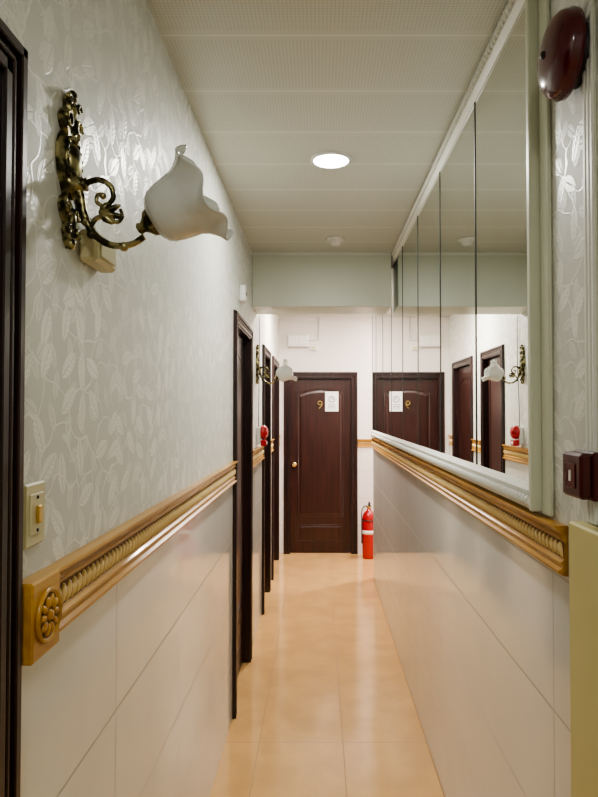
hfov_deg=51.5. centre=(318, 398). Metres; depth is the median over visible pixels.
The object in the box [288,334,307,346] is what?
emergency light
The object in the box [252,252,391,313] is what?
ceiling beam
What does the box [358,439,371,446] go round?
trim
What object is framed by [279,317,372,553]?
wall
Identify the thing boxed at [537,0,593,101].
bell
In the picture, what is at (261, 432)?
fire alarm sounder
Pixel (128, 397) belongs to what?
wall
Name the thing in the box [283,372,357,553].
door
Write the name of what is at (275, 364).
door
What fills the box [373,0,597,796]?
wall
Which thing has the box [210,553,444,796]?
floor
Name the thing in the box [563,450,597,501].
button
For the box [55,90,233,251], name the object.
wall sconce
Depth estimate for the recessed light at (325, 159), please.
2.57 m
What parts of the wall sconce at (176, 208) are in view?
scroll arm, lamp shade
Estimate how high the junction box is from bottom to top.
0.087 m
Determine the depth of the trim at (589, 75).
1.15 m
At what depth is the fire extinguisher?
6.57 m
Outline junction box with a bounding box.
[79,218,115,272]
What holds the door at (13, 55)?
in the wall at (128, 397)
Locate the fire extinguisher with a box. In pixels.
[361,501,372,558]
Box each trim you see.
[22,461,237,665]
[253,445,264,467]
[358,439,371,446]
[370,437,567,575]
[538,0,553,516]
[569,521,597,796]
[581,0,597,524]
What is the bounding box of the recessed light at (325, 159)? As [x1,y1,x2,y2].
[311,151,350,168]
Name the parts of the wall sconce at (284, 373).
scroll arm, lamp shade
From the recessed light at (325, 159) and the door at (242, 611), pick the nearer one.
the recessed light at (325, 159)
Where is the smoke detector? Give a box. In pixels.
[326,236,344,245]
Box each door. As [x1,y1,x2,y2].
[0,18,27,796]
[232,310,252,718]
[262,344,270,614]
[271,356,279,579]
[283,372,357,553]
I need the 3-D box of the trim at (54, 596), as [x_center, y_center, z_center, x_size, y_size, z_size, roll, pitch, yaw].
[-0.421,0.351,2.030,0.040,0.117,2.281,0,-1,0]
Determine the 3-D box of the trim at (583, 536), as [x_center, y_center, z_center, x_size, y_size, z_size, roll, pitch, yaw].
[0.495,0.879,-0.219,0.030,1.349,2.800,0,-1,0]
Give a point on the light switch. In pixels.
(34, 493)
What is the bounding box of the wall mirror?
[370,0,541,511]
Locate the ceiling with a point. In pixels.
(269, 86)
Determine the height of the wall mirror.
1.276 m
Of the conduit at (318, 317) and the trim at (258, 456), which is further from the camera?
the conduit at (318, 317)
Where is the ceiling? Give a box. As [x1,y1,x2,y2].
[147,0,507,316]
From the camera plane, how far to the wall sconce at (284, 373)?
4.34 m
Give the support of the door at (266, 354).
in the wall at (128, 397)
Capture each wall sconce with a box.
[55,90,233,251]
[256,344,296,383]
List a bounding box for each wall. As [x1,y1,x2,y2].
[0,0,278,796]
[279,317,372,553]
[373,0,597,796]
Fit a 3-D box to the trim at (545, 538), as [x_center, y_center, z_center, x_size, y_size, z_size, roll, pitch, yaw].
[0.496,0.362,3.560,0.028,0.103,4.585,0,-1,0]
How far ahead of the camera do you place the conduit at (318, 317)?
6.86 m
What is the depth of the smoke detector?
3.73 m
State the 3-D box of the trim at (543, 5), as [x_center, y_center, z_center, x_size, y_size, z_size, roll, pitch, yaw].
[0.505,-0.381,1.380,0.010,1.278,0.052,0,-1,0]
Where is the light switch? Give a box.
[23,480,44,549]
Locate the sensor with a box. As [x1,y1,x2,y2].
[239,285,246,302]

